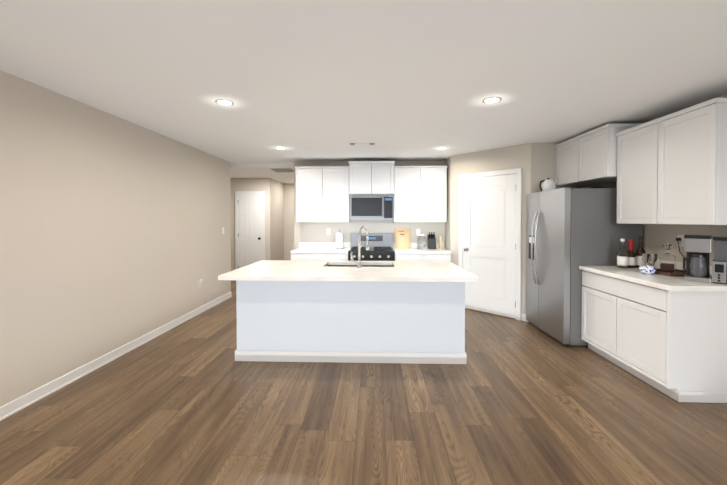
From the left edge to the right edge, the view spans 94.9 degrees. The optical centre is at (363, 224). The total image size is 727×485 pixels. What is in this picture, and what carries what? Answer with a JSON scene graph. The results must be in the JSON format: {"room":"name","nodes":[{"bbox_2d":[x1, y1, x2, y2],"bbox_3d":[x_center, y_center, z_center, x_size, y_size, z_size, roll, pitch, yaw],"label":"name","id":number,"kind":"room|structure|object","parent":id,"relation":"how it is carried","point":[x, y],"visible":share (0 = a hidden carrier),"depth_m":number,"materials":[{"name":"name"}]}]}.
{"room":"kitchen","nodes":[
{"label":"kitchen","id":0,"kind":"room"},
{"bbox_2d":[0,70,230,406],"bbox_3d":[-2.683,0.159,1.514,0.120,2.500,9.390,0,1,2],"label":"wall","id":1,"kind":"structure","parent":0,"point":[112,237],"depth_m":3.14,"materials":[{"name":"paint"}]},
{"bbox_2d":[0,292,231,420],"bbox_3d":[-2.613,1.361,1.527,0.020,0.095,9.390,0,1,2],"label":"baseboard","id":2,"kind":"structure","parent":1,"relation":"attached to","point":[24,401],"depth_m":3.13,"materials":[{"name":"white wood"}]},
{"bbox_2d":[198,279,202,287],"bbox_3d":[-2.482,0.901,5.094,0.051,0.117,0.070,0,1,2],"label":"outlet","id":3,"kind":"object","parent":1,"relation":"attached to","point":[200,281],"visible":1,"depth_m":5.07,"materials":[{"name":"white plastic"}]},
{"bbox_2d":[230,178,271,270],"bbox_3d":[-3.011,0.067,8.592,1.270,2.500,0.120,0,1,2],"label":"wall","id":4,"kind":"structure","parent":0,"point":[251,184],"depth_m":8.52,"materials":[{"name":"paint"}]},
{"bbox_2d":[235,191,264,268],"bbox_3d":[-2.889,0.238,8.485,0.760,2.160,0.085,0,1,2],"label":"hall door","id":5,"kind":"structure","parent":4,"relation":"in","point":[249,227],"depth_m":8.50,"materials":[{"name":"white wood"}]},
{"bbox_2d":[272,179,283,259],"bbox_3d":[-2.415,0.059,9.223,0.120,2.500,1.180,0,1,2],"label":"wall","id":6,"kind":"structure","parent":0,"point":[277,220],"depth_m":9.14,"materials":[{"name":"paint"}]},
{"bbox_2d":[284,183,293,259],"bbox_3d":[-1.805,0.051,9.854,1.300,2.500,0.120,0,1,2],"label":"wall","id":7,"kind":"structure","parent":0,"point":[288,217],"depth_m":9.80,"materials":[{"name":"paint"}]},
{"bbox_2d":[0,280,726,484],"bbox_3d":[-0.395,1.436,3.303,7.240,0.100,13.320,0,1,2],"label":"floor","id":8,"kind":"structure","parent":0,"point":[192,401],"depth_m":2.35,"materials":[{"name":"brown wood"}]},
{"bbox_2d":[291,254,321,260],"bbox_3d":[-0.927,0.913,5.818,0.538,0.880,0.607,0,1,2],"label":"base cabinet","id":9,"kind":"object","parent":8,"relation":"on","point":[318,257],"depth_m":5.51,"materials":[{"name":"white wood"}]},
{"bbox_2d":[290,246,349,253],"bbox_3d":[-0.719,0.453,5.798,0.954,0.040,0.622,0,1,2],"label":"countertop","id":10,"kind":"structure","parent":9,"relation":"on","point":[302,249],"depth_m":5.56,"materials":[{"name":"white stone"}]},
{"bbox_2d":[335,230,343,248],"bbox_3d":[-0.426,0.264,5.900,0.150,0.334,0.150,0,1,2],"label":"paper towel","id":11,"kind":"object","parent":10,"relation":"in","point":[339,240],"visible":1,"depth_m":5.85,"materials":[{"name":"white paper"}]},
{"bbox_2d":[322,254,347,260],"bbox_3d":[-0.511,0.913,5.805,0.538,0.880,0.607,0,1,2],"label":"base cabinet","id":12,"kind":"object","parent":8,"relation":"on","point":[325,257],"depth_m":5.49,"materials":[{"name":"white wood"}]},
{"bbox_2d":[235,264,478,363],"bbox_3d":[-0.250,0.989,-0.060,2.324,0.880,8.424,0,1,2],"label":"kitchen island","id":13,"kind":"object","parent":8,"relation":"on","point":[411,312],"depth_m":3.34,"materials":[{"name":"white"}]},
{"bbox_2d":[218,264,477,279],"bbox_3d":[-0.141,0.485,3.317,2.346,0.040,0.650,0,1,2],"label":"island countertop","id":14,"kind":"structure","parent":13,"relation":"on","point":[252,271],"depth_m":3.17,"materials":[{"name":"beige stone"}]},
{"bbox_2d":[350,226,368,267],"bbox_3d":[-0.056,0.237,3.827,0.244,0.442,0.570,0,1,2],"label":"faucet","id":15,"kind":"object","parent":14,"relation":"on","point":[358,262],"visible":1,"depth_m":3.59,"materials":[{"name":"silver metal"}]},
{"bbox_2d":[348,233,394,260],"bbox_3d":[0.139,0.749,5.740,0.752,1.170,0.687,0,1,2],"label":"range","id":16,"kind":"object","parent":8,"relation":"on","point":[381,247],"visible":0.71,"depth_m":5.84,"materials":[{"name":"silver metal"}]},
{"bbox_2d":[395,254,425,260],"bbox_3d":[0.782,0.914,5.763,0.518,0.880,0.607,0,1,2],"label":"base cabinet","id":17,"kind":"object","parent":8,"relation":"on","point":[398,257],"depth_m":5.46,"materials":[{"name":"white wood"}]},
{"bbox_2d":[394,246,449,253],"bbox_3d":[0.980,0.454,5.743,0.914,0.040,0.622,0,1,2],"label":"countertop","id":18,"kind":"structure","parent":17,"relation":"on","point":[414,249],"depth_m":5.45,"materials":[{"name":"white stone"}]},
{"bbox_2d":[395,228,410,248],"bbox_3d":[0.702,0.250,5.976,0.280,0.360,0.144,0,1,2],"label":"cutting boards","id":19,"kind":"object","parent":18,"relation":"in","point":[402,238],"visible":1,"depth_m":5.95,"materials":[{"name":"brown wood"}]},
{"bbox_2d":[418,234,426,248],"bbox_3d":[1.033,0.301,5.834,0.163,0.262,0.112,0,1,2],"label":"pitcher","id":20,"kind":"object","parent":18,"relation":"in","point":[421,237],"visible":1,"depth_m":5.79,"materials":[{"name":"clear glass"}]},
{"bbox_2d":[427,232,435,248],"bbox_3d":[1.204,0.285,5.869,0.130,0.293,0.179,0,1,2],"label":"knife block","id":21,"kind":"object","parent":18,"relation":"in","point":[431,241],"visible":1,"depth_m":5.84,"materials":[{"name":"black plastic"}]},
{"bbox_2d":[439,235,441,248],"bbox_3d":[1.353,0.311,5.854,0.056,0.240,0.056,0,1,2],"label":"pepper mill","id":22,"kind":"object","parent":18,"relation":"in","point":[440,242],"visible":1,"depth_m":5.84,"materials":[{"name":"brown wood"}]},
{"bbox_2d":[426,254,450,261],"bbox_3d":[1.178,0.914,5.751,0.518,0.880,0.607,0,1,2],"label":"base cabinet","id":23,"kind":"object","parent":8,"relation":"on","point":[429,257],"depth_m":5.44,"materials":[{"name":"white wood"}]},
{"bbox_2d":[526,188,642,346],"bbox_3d":[2.645,0.479,4.177,0.935,1.790,0.925,0,1,2],"label":"fridge","id":24,"kind":"object","parent":8,"relation":"on","point":[569,231],"visible":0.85,"depth_m":3.73,"materials":[{"name":"silver metal"}]},
{"bbox_2d":[539,178,557,190],"bbox_3d":[2.475,-0.523,4.466,0.243,0.204,0.170,0,1,2],"label":"kettle","id":25,"kind":"object","parent":24,"relation":"on","point":[548,184],"visible":0.83,"depth_m":4.42,"materials":[{"name":"white"}]},
{"bbox_2d":[579,259,726,402],"bbox_3d":[2.740,0.878,3.135,0.717,1.020,1.150,0,1,2],"label":"base cabinet","id":26,"kind":"object","parent":8,"relation":"on","point":[665,334],"visible":0.96,"depth_m":2.71,"materials":[{"name":"white wood"}]},
{"bbox_2d":[617,239,627,267],"bbox_3d":[2.740,0.307,3.528,0.093,0.310,0.092,0,1,2],"label":"bottle","id":27,"kind":"object","parent":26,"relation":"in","point":[622,257],"visible":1,"depth_m":3.50,"materials":[{"name":"clear glass"}]},
{"bbox_2d":[627,239,635,267],"bbox_3d":[2.840,0.311,3.545,0.089,0.300,0.088,0,1,2],"label":"bottle","id":28,"kind":"object","parent":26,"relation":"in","point":[631,258],"visible":0.92,"depth_m":3.52,"materials":[{"name":"brown glass"}]},
{"bbox_2d":[636,237,645,267],"bbox_3d":[2.935,0.297,3.531,0.083,0.330,0.082,0,1,2],"label":"bottle","id":29,"kind":"object","parent":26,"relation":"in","point":[640,250],"visible":0.83,"depth_m":3.51,"materials":[{"name":"brown glass"}]},
{"bbox_2d":[639,265,655,273],"bbox_3d":[2.682,0.424,3.151,0.124,0.085,0.124,0,1,2],"label":"ceramic bowl","id":30,"kind":"object","parent":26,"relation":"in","point":[646,269],"visible":1,"depth_m":3.11,"materials":[{"name":"ceramic"}]},
{"bbox_2d":[642,253,657,265],"bbox_3d":[2.879,0.379,3.354,0.154,0.170,0.071,0,1,-12],"label":"glass goblet","id":31,"kind":"object","parent":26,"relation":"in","point":[649,257],"visible":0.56,"depth_m":3.33,"materials":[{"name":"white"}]},
{"bbox_2d":[655,269,685,275],"bbox_3d":[2.902,0.452,3.134,0.280,0.030,0.280,0,1,2],"label":"serving tray","id":32,"kind":"object","parent":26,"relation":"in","point":[678,272],"visible":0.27,"depth_m":3.07,"materials":[{"name":"brown wood"}]},
{"bbox_2d":[659,243,675,272],"bbox_3d":[2.867,0.314,3.144,0.105,0.280,0.105,-1,1,-43],"label":"decanter","id":33,"kind":"object","parent":32,"relation":"on","point":[667,261],"visible":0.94,"depth_m":3.12,"materials":[{"name":"clear glass"}]},
{"bbox_2d":[683,235,711,282],"bbox_3d":[2.804,0.281,2.802,0.174,0.380,0.169,-1,1,-43],"label":"coffee maker","id":34,"kind":"object","parent":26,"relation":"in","point":[697,248],"visible":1,"depth_m":2.75,"materials":[{"name":"silver metal"}]},
{"bbox_2d":[712,236,726,283],"bbox_3d":[2.935,0.288,2.662,0.180,0.370,0.210,-1,1,-43],"label":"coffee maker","id":35,"kind":"object","parent":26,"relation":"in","point":[719,268],"visible":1,"depth_m":2.65,"materials":[{"name":"silver metal"}]},
{"bbox_2d":[0,0,726,182],"bbox_3d":[-0.395,-1.164,3.269,7.240,0.100,13.320,0,1,2],"label":"ceiling","id":36,"kind":"structure","parent":0,"point":[332,80],"depth_m":2.34,"materials":[{"name":"paint"}]},
{"bbox_2d":[215,99,234,105],"bbox_3d":[-1.263,-1.108,3.038,0.540,0.004,0.540,0,1,2],"label":"recessed light","id":37,"kind":"object","parent":36,"relation":"in","point":[224,102],"visible":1,"depth_m":3.03,"materials":[{"name":"white"}]},
{"bbox_2d":[267,168,293,172],"bbox_3d":[-1.716,-1.157,7.149,0.530,0.012,0.650,0,1,2],"label":"ceiling vent","id":38,"kind":"object","parent":36,"relation":"in","point":[283,170],"visible":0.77,"depth_m":7.16,"materials":[{"name":"white"}]},
{"bbox_2d":[350,143,374,144],"bbox_3d":[-0.017,-1.124,4.678,0.345,0.014,0.070,0,1,2],"label":"ceiling vent","id":39,"kind":"object","parent":36,"relation":"in","point":[362,143],"visible":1,"depth_m":4.66,"materials":[{"name":"white metal"}]},
{"bbox_2d":[482,97,501,103],"bbox_3d":[1.147,-1.107,2.980,0.540,0.004,0.540,0,1,2],"label":"recessed light","id":40,"kind":"object","parent":36,"relation":"in","point":[490,100],"visible":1,"depth_m":2.98,"materials":[{"name":"white"}]},
{"bbox_2d":[294,161,444,248],"bbox_3d":[0.162,0.099,6.139,2.870,2.500,0.120,0,1,2],"label":"wall","id":41,"kind":"structure","parent":0,"point":[310,231],"depth_m":6.09,"materials":[{"name":"paint"}]},
{"bbox_2d":[230,163,293,167],"bbox_3d":[-1.868,-1.116,6.319,1.440,0.075,0.120,0,1,2],"label":"header","id":42,"kind":"object","parent":41,"relation":"attached to","point":[261,165],"visible":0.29,"depth_m":6.26,"materials":[{"name":"paint"}]},
{"bbox_2d":[295,166,326,221],"bbox_3d":[-0.910,-0.521,5.939,0.526,0.965,0.327,0,1,2],"label":"upper cabinet","id":43,"kind":"object","parent":41,"relation":"attached to","point":[323,193],"depth_m":5.78,"materials":[{"name":"white wood"}]},
{"bbox_2d":[327,166,350,221],"bbox_3d":[-0.504,-0.520,5.926,0.526,0.965,0.327,0,1,2],"label":"upper cabinet","id":44,"kind":"object","parent":41,"relation":"attached to","point":[337,199],"depth_m":5.77,"materials":[{"name":"white wood"}]},
{"bbox_2d":[347,161,374,196],"bbox_3d":[-0.018,-0.798,5.889,0.443,0.570,0.362,0,1,2],"label":"upper cabinet","id":45,"kind":"object","parent":41,"relation":"attached to","point":[360,174],"depth_m":5.71,"materials":[{"name":"white wood"}]},
{"bbox_2d":[349,195,393,219],"bbox_3d":[0.143,-0.288,5.859,0.756,0.440,0.426,0,1,2],"label":"microwave","id":46,"kind":"object","parent":45,"relation":"attached to","point":[371,207],"visible":1,"depth_m":5.68,"materials":[{"name":"silver metal"}]},
{"bbox_2d":[299,242,438,245],"bbox_3d":[0.130,0.380,6.071,2.634,0.100,0.020,0,1,2],"label":"backsplash","id":47,"kind":"structure","parent":41,"relation":"attached to","point":[300,243],"depth_m":6.09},
{"bbox_2d":[375,161,394,196],"bbox_3d":[0.305,-0.797,5.879,0.443,0.570,0.362,0,1,2],"label":"upper cabinet","id":48,"kind":"object","parent":41,"relation":"attached to","point":[384,170],"depth_m":5.70,"materials":[{"name":"white wood"}]},
{"bbox_2d":[393,166,422,221],"bbox_3d":[0.785,-0.520,5.885,0.510,0.965,0.327,0,1,2],"label":"upper cabinet","id":49,"kind":"object","parent":41,"relation":"attached to","point":[408,199],"depth_m":5.73,"materials":[{"name":"white wood"}]},
{"bbox_2d":[423,166,446,221],"bbox_3d":[1.174,-0.520,5.872,0.509,0.965,0.327,0,1,2],"label":"upper cabinet","id":50,"kind":"object","parent":41,"relation":"attached to","point":[434,177],"depth_m":5.71,"materials":[{"name":"white wood"}]},
{"bbox_2d":[445,156,450,250],"bbox_3d":[1.527,0.103,5.810,0.120,2.500,0.450,0,1,2],"label":"wall","id":51,"kind":"structure","parent":0,"point":[448,225],"depth_m":5.75,"materials":[{"name":"paint"}]},
{"bbox_2d":[451,143,530,318],"bbox_3d":[1.932,0.112,5.157,0.100,2.500,1.273,-1,1,-43],"label":"wall","id":52,"kind":"structure","parent":0,"point":[512,157],"depth_m":5.01,"materials":[{"name":"paint"}]},
{"bbox_2d":[458,168,521,320],"bbox_3d":[1.899,0.280,5.090,0.724,2.165,0.724,0,1,2],"label":"pantry door","id":53,"kind":"structure","parent":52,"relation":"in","point":[490,234],"depth_m":5.03,"materials":[{"name":"white"}]},
{"bbox_2d":[521,314,528,321],"bbox_3d":[2.289,1.320,4.709,0.014,0.095,0.108,-1,1,-43],"label":"baseboard","id":54,"kind":"structure","parent":52,"relation":"attached to","point":[523,317],"depth_m":4.72,"materials":[{"name":"white wood"}]},
{"bbox_2d":[531,143,590,192],"bbox_3d":[2.742,0.117,4.706,0.820,2.500,0.120,0,1,2],"label":"wall","id":55,"kind":"structure","parent":0,"point":[543,161],"depth_m":4.64,"materials":[{"name":"paint"}]},
{"bbox_2d":[591,94,726,265],"bbox_3d":[3.084,0.170,0.693,0.120,2.500,8.120,0,1,2],"label":"wall","id":56,"kind":"structure","parent":0,"point":[656,237],"depth_m":3.36,"materials":[{"name":"paint"}]},
{"bbox_2d":[555,123,643,185],"bbox_3d":[2.886,-0.807,4.104,0.489,0.565,1.044,0,1,2],"label":"upper cabinet","id":57,"kind":"object","parent":56,"relation":"attached to","point":[589,158],"visible":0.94,"depth_m":3.94,"materials":[{"name":"white wood"}]},
{"bbox_2d":[616,98,726,224],"bbox_3d":[2.898,-0.486,3.064,0.399,0.970,1.047,0,1,2],"label":"upper cabinet","id":58,"kind":"object","parent":56,"relation":"attached to","point":[672,168],"visible":1,"depth_m":2.88,"materials":[{"name":"white wood"}]},
{"bbox_2d":[677,235,683,246],"bbox_3d":[3.101,0.161,3.264,0.008,0.114,0.070,0,1,2],"label":"outlet","id":59,"kind":"object","parent":56,"relation":"attached to","point":[681,243],"visible":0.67,"depth_m":3.25,"materials":[{"name":"white plastic"}]},
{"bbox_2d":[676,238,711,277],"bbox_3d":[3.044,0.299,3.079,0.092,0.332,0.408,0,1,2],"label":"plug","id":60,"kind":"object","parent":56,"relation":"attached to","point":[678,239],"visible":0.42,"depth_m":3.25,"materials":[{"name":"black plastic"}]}
]}

